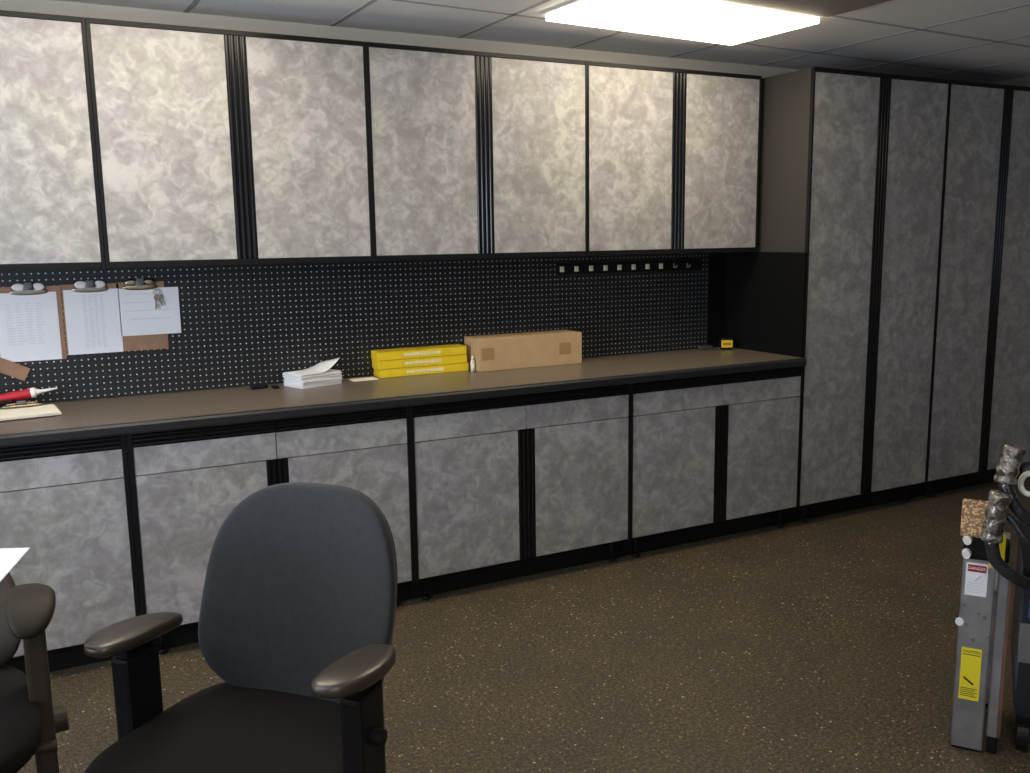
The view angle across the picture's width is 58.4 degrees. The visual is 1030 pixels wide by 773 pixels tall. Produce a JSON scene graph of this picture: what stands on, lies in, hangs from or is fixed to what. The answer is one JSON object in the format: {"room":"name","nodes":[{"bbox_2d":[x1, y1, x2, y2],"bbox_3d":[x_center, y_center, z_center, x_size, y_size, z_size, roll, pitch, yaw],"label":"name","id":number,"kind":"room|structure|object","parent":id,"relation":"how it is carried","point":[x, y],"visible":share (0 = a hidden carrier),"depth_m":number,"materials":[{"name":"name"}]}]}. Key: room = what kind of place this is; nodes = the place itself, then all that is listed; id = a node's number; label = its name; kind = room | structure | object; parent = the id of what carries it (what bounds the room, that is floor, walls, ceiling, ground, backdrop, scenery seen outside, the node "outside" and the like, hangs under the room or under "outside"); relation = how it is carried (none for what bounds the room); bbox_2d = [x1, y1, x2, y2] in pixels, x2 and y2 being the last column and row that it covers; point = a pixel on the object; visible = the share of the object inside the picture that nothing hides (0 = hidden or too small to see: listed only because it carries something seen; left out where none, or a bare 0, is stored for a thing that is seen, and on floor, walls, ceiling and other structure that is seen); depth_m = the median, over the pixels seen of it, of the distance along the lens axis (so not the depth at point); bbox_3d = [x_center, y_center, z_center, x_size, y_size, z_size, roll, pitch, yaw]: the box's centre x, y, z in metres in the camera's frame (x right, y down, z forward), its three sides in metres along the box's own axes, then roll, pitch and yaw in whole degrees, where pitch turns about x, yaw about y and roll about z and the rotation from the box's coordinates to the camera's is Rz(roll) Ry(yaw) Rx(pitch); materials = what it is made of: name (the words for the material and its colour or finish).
{"room":"back office","nodes":[
{"label":"back office","id":0,"kind":"room"},
{"bbox_2d":[0,0,798,393],"bbox_3d":[-0.522,-0.448,4.437,8.050,2.680,0.100,-6,10,-27],"label":"wall","id":1,"kind":"structure","parent":0,"point":[54,7],"depth_m":4.11,"materials":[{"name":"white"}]},
{"bbox_2d":[0,10,105,270],"bbox_3d":[-2.103,-0.873,3.320,1.065,0.911,0.288,-6,10,-27],"label":"upper cabinet","id":2,"kind":"object","parent":1,"relation":"attached to","point":[51,218],"visible":1,"depth_m":3.36,"materials":[{"name":"black laminate"}]},
{"bbox_2d":[0,269,115,406],"bbox_3d":[-2.149,-0.176,3.567,1.069,0.539,0.006,-6,10,-27],"label":"pegboard","id":3,"kind":"object","parent":1,"relation":"attached to","point":[79,376],"visible":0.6,"depth_m":3.74,"materials":[{"name":"black metal"}]},
{"bbox_2d":[0,358,29,380],"bbox_3d":[-2.007,-0.074,3.643,0.158,0.117,0.005,-6,10,-27],"label":"sheet","id":4,"kind":"object","parent":3,"relation":"hanging from","point":[15,370],"visible":1,"depth_m":3.65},
{"bbox_2d":[0,282,66,361],"bbox_3d":[-1.924,-0.256,3.657,0.235,0.313,0.020,-6,10,-27],"label":"clipboard","id":5,"kind":"object","parent":3,"relation":"hanging from","point":[31,315],"visible":1,"depth_m":3.66,"materials":[{"name":"white paper"}]},
{"bbox_2d":[5,303,45,344],"bbox_3d":[-1.941,-0.249,3.654,0.134,0.163,0.001,-6,10,-27],"label":"print","id":6,"kind":"object","parent":5,"relation":"attached to","point":[25,323],"depth_m":3.65,"materials":[{"name":"white paper"}]},
{"bbox_2d":[61,280,123,354],"bbox_3d":[-1.723,-0.284,3.757,0.214,0.300,0.020,-6,10,-27],"label":"clipboard","id":7,"kind":"object","parent":3,"relation":"hanging from","point":[91,310],"visible":1,"depth_m":3.76,"materials":[{"name":"white paper"}]},
{"bbox_2d":[82,294,107,347],"bbox_3d":[-1.718,-0.267,3.767,0.081,0.217,0.001,-6,10,-27],"label":"print","id":8,"kind":"object","parent":7,"relation":"attached to","point":[94,306],"depth_m":3.77,"materials":[{"name":"white paper"}]},
{"bbox_2d":[85,17,373,267],"bbox_3d":[-1.156,-0.964,3.801,1.066,0.911,0.288,-6,10,-27],"label":"upper cabinet","id":9,"kind":"object","parent":1,"relation":"attached to","point":[215,147],"visible":1,"depth_m":3.65,"materials":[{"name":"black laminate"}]},
{"bbox_2d":[105,262,359,396],"bbox_3d":[-1.202,-0.267,4.047,1.060,0.539,0.006,-6,10,-27],"label":"pegboard","id":10,"kind":"object","parent":1,"relation":"attached to","point":[242,325],"visible":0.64,"depth_m":4.05,"materials":[{"name":"black metal"}]},
{"bbox_2d":[116,278,180,350],"bbox_3d":[-1.530,-0.304,3.855,0.241,0.301,0.020,-6,10,-27],"label":"clipboard","id":11,"kind":"object","parent":10,"relation":"hanging from","point":[144,327],"visible":1,"depth_m":3.86,"materials":[{"name":"brown hardboard"},{"name":"white paper"},{"name":"metal"}]},
{"bbox_2d":[124,293,170,319],"bbox_3d":[-1.538,-0.336,3.851,0.178,0.109,0.001,-6,10,-27],"label":"print","id":12,"kind":"object","parent":11,"relation":"attached to","point":[137,306],"depth_m":3.85,"materials":[{"name":"white paper"}]},
{"bbox_2d":[153,289,162,308],"bbox_3d":[-1.495,-0.367,3.859,0.037,0.084,0.005,-6,10,-27],"label":"key","id":13,"kind":"object","parent":11,"relation":"hanging from","point":[156,297],"visible":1,"depth_m":3.86,"materials":[{"name":"grey metal"}]},
{"bbox_2d":[356,257,555,376],"bbox_3d":[-0.260,-0.358,4.525,1.060,0.539,0.006,-6,10,-27],"label":"pegboard","id":14,"kind":"object","parent":1,"relation":"attached to","point":[401,304],"visible":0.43,"depth_m":4.48,"materials":[{"name":"black metal"}]},
{"bbox_2d":[366,42,586,261],"bbox_3d":[-0.200,-1.056,4.286,1.083,0.911,0.288,-6,10,-27],"label":"upper cabinet","id":15,"kind":"object","parent":1,"relation":"attached to","point":[474,154],"visible":1,"depth_m":4.14,"materials":[{"name":"black laminate"}]},
{"bbox_2d":[556,253,708,357],"bbox_3d":[0.651,-0.446,4.988,0.992,0.539,0.006,-6,10,-27],"label":"pegboard","id":16,"kind":"object","parent":1,"relation":"attached to","point":[655,311],"visible":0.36,"depth_m":4.99,"materials":[{"name":"black metal"}]},
{"bbox_2d":[556,260,700,274],"bbox_3d":[0.631,-0.638,4.922,0.930,0.056,0.039,-6,10,-27],"label":"rail","id":17,"kind":"object","parent":16,"relation":"attached to","point":[675,265],"visible":1,"depth_m":4.92,"materials":[{"name":"black metal"}]},
{"bbox_2d":[587,61,761,255],"bbox_3d":[0.757,-1.148,4.772,1.070,0.911,0.288,-6,10,-27],"label":"upper cabinet","id":18,"kind":"object","parent":1,"relation":"attached to","point":[673,154],"visible":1,"depth_m":4.63,"materials":[{"name":"black laminate"}]},
{"bbox_2d":[707,253,726,346],"bbox_3d":[1.149,-0.494,5.238,0.119,0.539,0.010,-6,10,-27],"label":"filler panel","id":19,"kind":"object","parent":1,"relation":"attached to","point":[717,261],"visible":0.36,"depth_m":5.23,"materials":[{"name":"black"}]},
{"bbox_2d":[17,476,1029,772],"bbox_3d":[1.079,1.319,1.618,7.850,0.050,6.800,-6,10,-27],"label":"floor","id":20,"kind":"structure","parent":0,"point":[827,643],"depth_m":3.36,"materials":[{"name":"carpet"}]},
{"bbox_2d":[0,572,68,772],"bbox_3d":[-1.402,0.840,2.132,0.658,0.800,0.662,-6,11,-30],"label":"office chair","id":21,"kind":"object","parent":20,"relation":"on","point":[29,721],"visible":0.97,"depth_m":2.17,"materials":[{"name":"black fabric"}]},
{"bbox_2d":[0,435,139,673],"bbox_3d":[-2.012,0.606,3.407,1.073,0.872,0.620,-6,10,-27],"label":"base cabinet","id":22,"kind":"object","parent":20,"relation":"on","point":[69,502],"visible":0.56,"depth_m":3.29,"materials":[{"name":"black laminate"}]},
{"bbox_2d":[0,347,806,447],"bbox_3d":[-0.566,0.016,4.060,4.332,0.042,0.643,-6,10,-27],"label":"countertop","id":23,"kind":"structure","parent":22,"relation":"on","point":[138,414],"depth_m":3.86,"materials":[{"name":"brown laminate"}]},
{"bbox_2d":[0,387,56,407],"bbox_3d":[-1.962,0.049,3.588,0.325,0.077,0.054,-5,10,-25],"label":"tube","id":24,"kind":"object","parent":23,"relation":"on","point":[10,397],"visible":0.88,"depth_m":3.59,"materials":[{"name":"red plastic"}]},
{"bbox_2d":[0,400,61,420],"bbox_3d":[-1.867,0.089,3.478,0.255,0.037,0.240,-7,11,-32],"label":"clipboard","id":25,"kind":"object","parent":23,"relation":"on","point":[31,411],"visible":1,"depth_m":3.47,"materials":[{"name":"beige paper"}]},
{"bbox_2d":[250,384,279,389],"bbox_3d":[-1.088,0.003,4.013,0.110,0.014,0.089,-7,11,-32],"label":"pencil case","id":26,"kind":"object","parent":23,"relation":"on","point":[262,386],"visible":1,"depth_m":4.01,"materials":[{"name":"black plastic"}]},
{"bbox_2d":[283,358,341,388],"bbox_3d":[-0.903,-0.067,4.107,0.154,0.116,0.219,7,12,42],"label":"paper stack","id":27,"kind":"object","parent":23,"relation":"on","point":[320,374],"visible":1,"depth_m":4.07,"materials":[{"name":"white paper"}]},
{"bbox_2d":[349,377,377,381],"bbox_3d":[-0.697,-0.034,4.239,0.120,0.003,0.076,-6,10,-27],"label":"note card","id":28,"kind":"object","parent":23,"relation":"on","point":[364,378],"visible":1,"depth_m":4.22,"materials":[{"name":"beige paper"}]},
{"bbox_2d":[374,362,468,377],"bbox_3d":[-0.446,-0.084,4.409,0.452,0.040,0.092,-6,10,-27],"label":"carton","id":29,"kind":"object","parent":23,"relation":"on","point":[453,367],"visible":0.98,"depth_m":4.36,"materials":[{"name":"yellow cardboard"}]},
{"bbox_2d":[372,354,466,368],"bbox_3d":[-0.453,-0.124,4.399,0.452,0.040,0.091,-6,10,-27],"label":"carton","id":30,"kind":"object","parent":29,"relation":"on","point":[460,358],"visible":0.95,"depth_m":4.35,"materials":[{"name":"yellow cardboard"}]},
{"bbox_2d":[371,344,465,360],"bbox_3d":[-0.456,-0.164,4.391,0.452,0.040,0.092,-6,10,-27],"label":"carton","id":31,"kind":"object","parent":30,"relation":"on","point":[452,349],"visible":1,"depth_m":4.35,"materials":[{"name":"yellow cardboard"}]},
{"bbox_2d":[404,351,440,355],"bbox_3d":[-0.437,-0.157,4.351,0.185,0.018,0.001,-6,10,-27],"label":"print","id":32,"kind":"object","parent":31,"relation":"on","point":[438,352],"depth_m":4.35},
{"bbox_2d":[405,359,441,364],"bbox_3d":[-0.433,-0.117,4.359,0.186,0.018,0.001,-6,10,-27],"label":"print","id":33,"kind":"object","parent":30,"relation":"on","point":[432,360],"depth_m":4.36},
{"bbox_2d":[407,367,443,373],"bbox_3d":[-0.426,-0.077,4.369,0.188,0.017,0.002,-6,10,-27],"label":"print","id":34,"kind":"object","parent":29,"relation":"on","point":[431,369],"depth_m":4.37},
{"bbox_2d":[470,356,474,371],"bbox_3d":[-0.204,-0.110,4.441,0.021,0.075,0.021,-6,10,-27],"label":"glue bottle","id":35,"kind":"object","parent":23,"relation":"on","point":[472,363],"visible":1,"depth_m":4.43,"materials":[{"name":"white plastic"}]},
{"bbox_2d":[464,330,581,371],"bbox_3d":[0.045,-0.184,4.609,0.576,0.160,0.168,-6,10,-27],"label":"cardboard box","id":36,"kind":"object","parent":23,"relation":"on","point":[493,352],"visible":0.89,"depth_m":4.53,"materials":[{"name":"brown cardboard"}]},
{"bbox_2d":[699,345,712,349],"bbox_3d":[1.070,-0.219,5.168,0.064,0.022,0.050,-6,10,-27],"label":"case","id":37,"kind":"object","parent":23,"relation":"on","point":[701,347],"visible":1,"depth_m":5.15,"materials":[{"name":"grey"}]},
{"bbox_2d":[718,337,732,349],"bbox_3d":[1.176,-0.240,5.147,0.080,0.066,0.046,-1,9,-1],"label":"tape measure","id":38,"kind":"object","parent":23,"relation":"on","point":[726,343],"visible":1,"depth_m":5.13,"materials":[{"name":"yellow plastic"}]},
{"bbox_2d":[84,482,397,772],"bbox_3d":[-0.571,0.759,2.034,0.694,0.968,0.672,2,10,20],"label":"office chair","id":39,"kind":"object","parent":20,"relation":"on","point":[297,615],"visible":1,"depth_m":2.12,"materials":[{"name":"black fabric"}]},
{"bbox_2d":[126,406,414,653],"bbox_3d":[-1.052,0.513,3.894,1.085,0.872,0.620,-6,10,-27],"label":"base cabinet","id":40,"kind":"object","parent":20,"relation":"on","point":[185,483],"visible":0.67,"depth_m":3.51,"materials":[{"name":"black laminate"}]},
{"bbox_2d":[408,384,630,599],"bbox_3d":[-0.081,0.420,4.386,1.099,0.872,0.620,-6,10,-27],"label":"base cabinet","id":41,"kind":"object","parent":20,"relation":"on","point":[508,487],"visible":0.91,"depth_m":4.10,"materials":[{"name":"black laminate"}]},
{"bbox_2d":[620,366,802,556],"bbox_3d":[0.884,0.327,4.876,1.072,0.872,0.620,-6,10,-27],"label":"base cabinet","id":42,"kind":"object","parent":20,"relation":"on","point":[714,456],"visible":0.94,"depth_m":4.59,"materials":[{"name":"black laminate"}]},
{"bbox_2d":[747,67,949,522],"bbox_3d":[1.793,-0.497,5.225,0.992,2.362,0.618,-6,10,-27],"label":"tall cabinet","id":43,"kind":"object","parent":20,"relation":"on","point":[852,163],"visible":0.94,"depth_m":4.91,"materials":[{"name":"grey laminate"}]},
{"bbox_2d":[725,252,806,356],"bbox_3d":[1.348,-0.458,4.997,0.008,0.539,0.606,-6,10,-27],"label":"side splash","id":44,"kind":"object","parent":43,"relation":"attached to","point":[765,291],"visible":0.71,"depth_m":4.97,"materials":[{"name":"black"}]},
{"bbox_2d":[913,80,1029,496],"bbox_3d":[2.678,-0.583,5.674,0.994,2.362,0.618,-6,10,-27],"label":"tall cabinet","id":45,"kind":"object","parent":20,"relation":"on","point":[980,397],"visible":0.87,"depth_m":5.35,"materials":[{"name":"grey laminate"}]},
{"bbox_2d":[950,499,1013,753],"bbox_3d":[1.444,0.707,2.852,0.144,0.753,0.348,4,10,27],"label":"step ladder","id":46,"kind":"object","parent":20,"relation":"on","point":[979,678],"visible":0.98,"depth_m":2.73,"materials":[{"name":"metal"}]},
{"bbox_2d":[980,443,1029,751],"bbox_3d":[1.731,0.608,2.785,0.601,0.961,0.665,4,10,27],"label":"utility cart","id":47,"kind":"object","parent":20,"relation":"on","point":[1004,499],"visible":1,"depth_m":2.60,"materials":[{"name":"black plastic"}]},
{"bbox_3d":[-1.402,0.894,1.429,1.045,0.918,0.760,-6,10,-27],"label":"work table","id":48,"kind":"object","parent":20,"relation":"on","visible":0},
{"bbox_2d":[0,547,29,581],"bbox_3d":[-1.137,0.359,1.828,0.317,0.002,0.213,-1,9,-3],"label":"paper sheet","id":49,"kind":"object","parent":48,"relation":"on","point":[9,557],"visible":1,"depth_m":1.88,"materials":[{"name":"white paper"}]},
{"bbox_2d":[56,0,1029,82],"bbox_3d":[1.043,-1.193,1.211,8.050,0.080,7.000,-6,10,-27],"label":"ceiling","id":50,"kind":"structure","parent":0,"point":[381,15],"depth_m":4.25,"materials":[{"name":"tile"}]},
{"bbox_2d":[183,0,1029,76],"bbox_3d":[1.208,-1.194,1.454,7.646,0.002,6.516,-6,10,-27],"label":"grid","id":51,"kind":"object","parent":50,"relation":"attached to","point":[193,3],"depth_m":4.34,"materials":[{"name":"silver metal"}]},
{"bbox_2d":[539,0,824,44],"bbox_3d":[0.723,-1.570,3.924,1.114,0.034,0.564,-6,11,-31],"label":"recessed light","id":52,"kind":"object","parent":50,"relation":"in","point":[712,21],"visible":0.98,"depth_m":3.87,"materials":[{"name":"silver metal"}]},
{"bbox_2d":[721,0,890,16],"bbox_3d":[0.983,-1.501,3.417,1.196,0.008,0.586,-6,11,-30],"label":"ceiling panel","id":53,"kind":"object","parent":50,"relation":"attached to","point":[826,8],"visible":1,"depth_m":3.75,"materials":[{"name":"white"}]},
{"bbox_2d":[992,76,1029,476],"bbox_3d":[4.592,-0.319,3.200,0.100,2.680,6.800,-6,10,-27],"label":"wall","id":54,"kind":"structure","parent":0,"point":[1024,81],"depth_m":5.73,"materials":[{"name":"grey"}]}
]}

